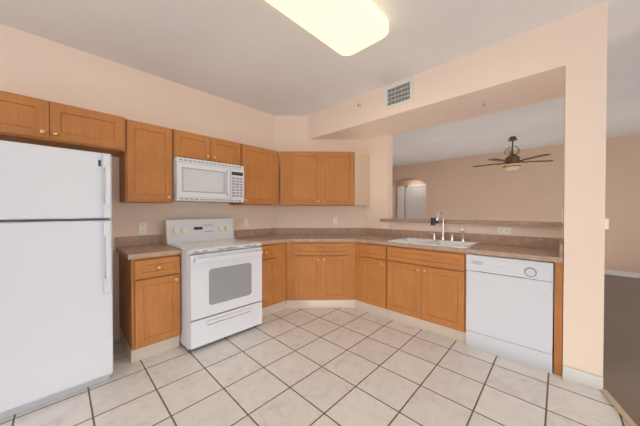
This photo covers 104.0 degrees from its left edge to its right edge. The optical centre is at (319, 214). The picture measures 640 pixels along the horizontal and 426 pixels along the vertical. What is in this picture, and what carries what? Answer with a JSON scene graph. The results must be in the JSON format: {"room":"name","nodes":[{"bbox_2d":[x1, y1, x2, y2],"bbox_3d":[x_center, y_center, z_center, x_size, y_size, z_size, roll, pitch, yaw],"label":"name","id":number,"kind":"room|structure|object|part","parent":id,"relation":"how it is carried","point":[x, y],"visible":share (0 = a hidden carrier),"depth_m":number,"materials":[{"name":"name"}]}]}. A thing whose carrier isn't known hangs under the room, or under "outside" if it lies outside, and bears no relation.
{"room":"kitchen","nodes":[
{"label":"kitchen","id":0,"kind":"room"},
{"bbox_2d":[0,23,273,339],"bbox_3d":[-2.649,-0.118,1.878,0.120,2.730,5.510,1,1,44],"label":"wall","id":1,"kind":"structure","parent":0,"point":[34,66],"depth_m":2.54,"materials":[{"name":"paint"}]},
{"bbox_2d":[0,90,124,156],"bbox_3d":[-2.162,-0.710,2.002,0.398,0.300,0.912,1,1,44],"label":"upper cabinet","id":2,"kind":"object","parent":1,"relation":"attached to","point":[29,120],"visible":1,"depth_m":1.94,"materials":[{"name":"brown wood"}]},
{"bbox_2d":[139,223,146,233],"bbox_3d":[-1.852,0.148,2.616,0.011,0.115,0.070,1,1,44],"label":"electrical outlet","id":3,"kind":"object","parent":1,"relation":"attached to","point":[142,228],"visible":1,"depth_m":2.61,"materials":[{"name":"white plastic"}]},
{"bbox_2d":[119,119,172,202],"bbox_3d":[-1.725,-0.490,2.490,0.358,0.750,0.385,1,1,44],"label":"upper cabinet","id":4,"kind":"object","parent":1,"relation":"attached to","point":[145,167],"visible":1,"depth_m":2.38,"materials":[{"name":"brown wood"}]},
{"bbox_2d":[172,129,240,165],"bbox_3d":[-1.331,-0.728,2.899,0.358,0.283,0.746,1,1,44],"label":"upper cabinet","id":5,"kind":"object","parent":1,"relation":"attached to","point":[194,146],"visible":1,"depth_m":2.75,"materials":[{"name":"brown wood"}]},
{"bbox_2d":[172,157,243,202],"bbox_3d":[-1.300,-0.360,2.874,0.443,0.438,0.742,1,1,44],"label":"microwave","id":6,"kind":"object","parent":5,"relation":"attached to","point":[195,180],"visible":1,"depth_m":2.70,"materials":[{"name":"grey"}]},
{"bbox_2d":[244,218,247,225],"bbox_3d":[-1.029,0.111,3.476,0.011,0.115,0.070,1,1,44],"label":"electrical outlet","id":7,"kind":"object","parent":1,"relation":"attached to","point":[245,221],"visible":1,"depth_m":3.47,"materials":[{"name":"white plastic"}]},
{"bbox_2d":[229,143,278,205],"bbox_3d":[-0.868,-0.500,3.385,0.358,0.750,0.584,1,1,44],"label":"upper cabinet","id":8,"kind":"object","parent":1,"relation":"attached to","point":[261,175],"visible":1,"depth_m":3.27,"materials":[{"name":"brown wood"}]},
{"bbox_2d":[0,294,629,425],"bbox_3d":[1.945,1.268,2.195,8.900,0.050,12.300,1,1,44],"label":"floor","id":9,"kind":"structure","parent":0,"point":[321,367],"depth_m":1.81,"materials":[{"name":"beige tile"}]},
{"bbox_2d":[0,140,112,419],"bbox_3d":[-2.052,0.401,1.822,0.783,1.693,0.760,1,1,44],"label":"refrigerator","id":10,"kind":"object","parent":9,"relation":"on","point":[56,310],"visible":1,"depth_m":1.64,"materials":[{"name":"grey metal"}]},
{"bbox_3d":[-1.548,0.069,1.818,0.054,1.006,0.040,1,1,44],"label":"handle","id":11,"kind":"part","parent":10,"relation":"part of","materials":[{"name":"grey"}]},
{"bbox_2d":[119,254,180,362],"bbox_3d":[-1.628,0.804,2.388,0.658,0.875,0.368,1,1,44],"label":"base cabinet","id":12,"kind":"object","parent":9,"relation":"on","point":[149,307],"visible":1,"depth_m":2.19,"materials":[{"name":"brown wood"}]},
{"bbox_2d":[116,234,180,259],"bbox_3d":[-1.644,0.296,2.384,0.633,0.138,0.392,1,1,44],"label":"countertop","id":13,"kind":"structure","parent":12,"relation":"on","point":[130,247],"depth_m":2.45,"materials":[{"name":"laminate"}]},
{"bbox_2d":[165,218,262,349],"bbox_3d":[-1.121,0.648,2.676,0.765,1.180,0.744,1,1,44],"label":"range","id":14,"kind":"object","parent":9,"relation":"on","point":[220,281],"visible":0.98,"depth_m":2.44,"materials":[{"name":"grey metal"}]},
{"bbox_2d":[260,242,285,316],"bbox_3d":[-0.805,0.794,3.249,0.658,0.875,0.512,1,1,44],"label":"base cabinet","id":15,"kind":"object","parent":9,"relation":"on","point":[273,300],"visible":0.52,"depth_m":3.07,"materials":[{"name":"brown wood"}]},
{"bbox_2d":[286,242,355,307],"bbox_3d":[0.007,0.791,3.521,0.913,0.875,0.658,0,1,-1],"label":"base cabinet","id":16,"kind":"object","parent":9,"relation":"on","point":[320,274],"visible":1,"depth_m":3.23,"materials":[{"name":"brown wood"}]},
{"bbox_2d":[234,228,355,244],"bbox_3d":[-0.384,0.286,3.253,1.251,0.138,1.107,1,1,44],"label":"countertop","id":17,"kind":"structure","parent":16,"relation":"on","point":[267,235],"depth_m":3.52,"materials":[{"name":"laminate"}]},
{"bbox_2d":[344,211,562,262],"bbox_3d":[0.912,0.236,3.217,3.174,0.554,0.633,1,1,44],"label":"countertop","id":18,"kind":"structure","parent":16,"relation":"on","point":[508,246],"depth_m":2.67,"materials":[{"name":"laminate"}]},
{"bbox_2d":[388,237,480,248],"bbox_3d":[1.286,0.414,2.853,0.825,0.208,0.567,1,1,44],"label":"sink","id":19,"kind":"object","parent":18,"relation":"in","point":[449,242],"depth_m":2.87,"materials":[{"name":"white ceramic"}]},
{"bbox_2d":[429,211,464,241],"bbox_3d":[1.445,0.136,2.900,0.385,0.347,0.213,1,1,44],"label":"faucet","id":20,"kind":"object","parent":18,"relation":"on","point":[434,221],"depth_m":2.91,"materials":[{"name":"silver metal"}]},
{"bbox_2d":[355,242,387,317],"bbox_3d":[0.813,0.793,3.300,0.467,0.875,0.658,1,1,44],"label":"base cabinet","id":21,"kind":"object","parent":9,"relation":"on","point":[370,277],"visible":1,"depth_m":3.07,"materials":[{"name":"brown wood"}]},
{"bbox_2d":[387,245,467,342],"bbox_3d":[1.280,0.798,2.853,0.822,0.875,0.658,1,1,44],"label":"base cabinet","id":22,"kind":"object","parent":9,"relation":"on","point":[426,289],"visible":0.92,"depth_m":2.60,"materials":[{"name":"brown wood"}]},
{"bbox_2d":[466,253,552,373],"bbox_3d":[1.792,0.807,2.355,0.596,0.868,0.634,1,1,44],"label":"dishwasher","id":23,"kind":"object","parent":9,"relation":"on","point":[509,308],"visible":0.98,"depth_m":2.12,"materials":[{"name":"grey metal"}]},
{"bbox_2d":[554,262,562,375],"bbox_3d":[2.050,0.806,2.151,0.046,0.875,0.608,1,1,44],"label":"end panel","id":24,"kind":"object","parent":9,"relation":"on","point":[558,296],"visible":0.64,"depth_m":1.93,"materials":[{"name":"brown wood"}]},
{"bbox_2d":[274,115,364,293],"bbox_3d":[-0.002,-0.141,3.926,1.110,2.730,1.110,1,1,44],"label":"wall","id":25,"kind":"structure","parent":0,"point":[290,133],"depth_m":3.83,"materials":[{"name":"paint"}]},
{"bbox_2d":[280,151,353,205],"bbox_3d":[-0.038,-0.503,3.645,1.039,0.750,0.378,0,1,-1],"label":"upper cabinet","id":26,"kind":"object","parent":25,"relation":"attached to","point":[316,178],"visible":1,"depth_m":3.50,"materials":[{"name":"brown wood"}]},
{"bbox_2d":[333,217,337,224],"bbox_3d":[0.236,0.105,3.842,0.070,0.115,0.011,0,1,-1],"label":"electrical outlet","id":27,"kind":"object","parent":25,"relation":"attached to","point":[335,220],"visible":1,"depth_m":3.84,"materials":[{"name":"white plastic"}]},
{"bbox_2d":[0,0,639,166],"bbox_3d":[1.945,-1.537,2.164,8.900,0.100,12.300,1,1,44],"label":"ceiling","id":28,"kind":"structure","parent":0,"point":[263,56],"depth_m":2.26,"materials":[{"name":"paint"}]},
{"bbox_2d":[265,0,388,55],"bbox_3d":[-0.062,-1.438,1.616,0.460,0.084,1.330,1,1,44],"label":"ceiling light fixture","id":29,"kind":"object","parent":28,"relation":"attached to","point":[346,27],"visible":1,"depth_m":1.81,"materials":[{"name":"beige plastic"}]},
{"bbox_2d":[473,136,553,171],"bbox_3d":[3.755,-1.175,4.951,1.284,0.685,1.311,1,1,44],"label":"ceiling fan","id":30,"kind":"object","parent":28,"relation":"hanging from","point":[511,161],"visible":1,"depth_m":4.83,"materials":[{"name":"brown metal"}]},
{"bbox_2d":[308,1,607,376],"bbox_3d":[1.168,-0.131,3.062,3.014,2.730,0.740,1,1,44],"label":"wall","id":31,"kind":"structure","parent":0,"point":[567,55],"depth_m":1.89,"materials":[{"name":"paint"}]},
{"bbox_2d":[385,78,412,109],"bbox_3d":[0.880,-1.344,2.803,0.330,0.250,0.012,1,1,44],"label":"air vent register","id":32,"kind":"object","parent":31,"relation":"attached to","point":[399,93],"visible":1,"depth_m":2.80,"materials":[{"name":"white metal"}]},
{"bbox_2d":[605,219,608,228],"bbox_3d":[2.072,0.070,1.811,0.022,0.075,0.060,1,1,44],"label":"light switch","id":33,"kind":"object","parent":31,"relation":"attached to","point":[606,223],"depth_m":1.79,"materials":[{"name":"white plastic"}]},
{"bbox_2d":[365,93,564,343],"bbox_3d":[1.532,-0.132,3.143,2.190,2.730,0.120,1,1,44],"label":"wall","id":34,"kind":"structure","parent":0,"point":[379,150],"depth_m":3.58,"materials":[{"name":"paint"}]},
{"bbox_2d":[352,152,369,205],"bbox_3d":[0.537,-0.504,3.737,0.230,0.750,0.386,1,1,44],"label":"panel","id":35,"kind":"object","parent":34,"relation":"attached to","point":[361,179],"visible":0.86,"depth_m":3.65,"materials":[{"name":"beige"}]},
{"bbox_2d":[382,223,388,227],"bbox_3d":[0.943,0.161,3.617,0.115,0.070,0.011,1,1,44],"label":"electrical outlet","id":36,"kind":"object","parent":34,"relation":"attached to","point":[385,225],"visible":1,"depth_m":3.61,"materials":[{"name":"white plastic"}]},
{"bbox_2d":[380,218,562,226],"bbox_3d":[1.639,0.092,3.057,1.908,0.041,0.240,1,1,44],"label":"sill","id":37,"kind":"structure","parent":34,"relation":"on","point":[523,223],"depth_m":2.74,"materials":[{"name":"laminate"}]},
{"bbox_2d":[498,227,510,233],"bbox_3d":[1.955,0.175,2.649,0.115,0.070,0.011,1,1,44],"label":"electrical outlet","id":38,"kind":"object","parent":34,"relation":"attached to","point":[504,230],"visible":1,"depth_m":2.65,"materials":[{"name":"white plastic"}]},
{"bbox_2d":[392,134,639,272],"bbox_3d":[5.678,-0.166,6.151,9.000,2.730,1.600,1,1,44],"label":"wall","id":39,"kind":"structure","parent":0,"point":[462,188],"depth_m":5.82,"materials":[{"name":"paint"}]},
{"bbox_2d":[397,184,425,218],"bbox_3d":[3.137,0.100,8.358,1.180,2.150,0.120,1,1,44],"label":"hall door","id":40,"kind":"structure","parent":39,"relation":"in","point":[415,201],"depth_m":8.40,"materials":[{"name":"white paint"}]},
{"bbox_2d":[604,270,639,277],"bbox_3d":[5.762,1.159,4.966,7.220,0.091,0.012,1,1,44],"label":"baseboard","id":41,"kind":"structure","parent":39,"relation":"attached to","point":[610,272],"depth_m":4.85,"materials":[{"name":"white paint"}]},
{"bbox_2d":[600,274,639,425],"bbox_3d":[1.427,1.243,1.653,8.900,0.012,10.800,1,1,44],"label":"floor carpet","id":42,"kind":"object","parent":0,"point":[621,369],"visible":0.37,"depth_m":2.33,"materials":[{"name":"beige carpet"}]}
]}

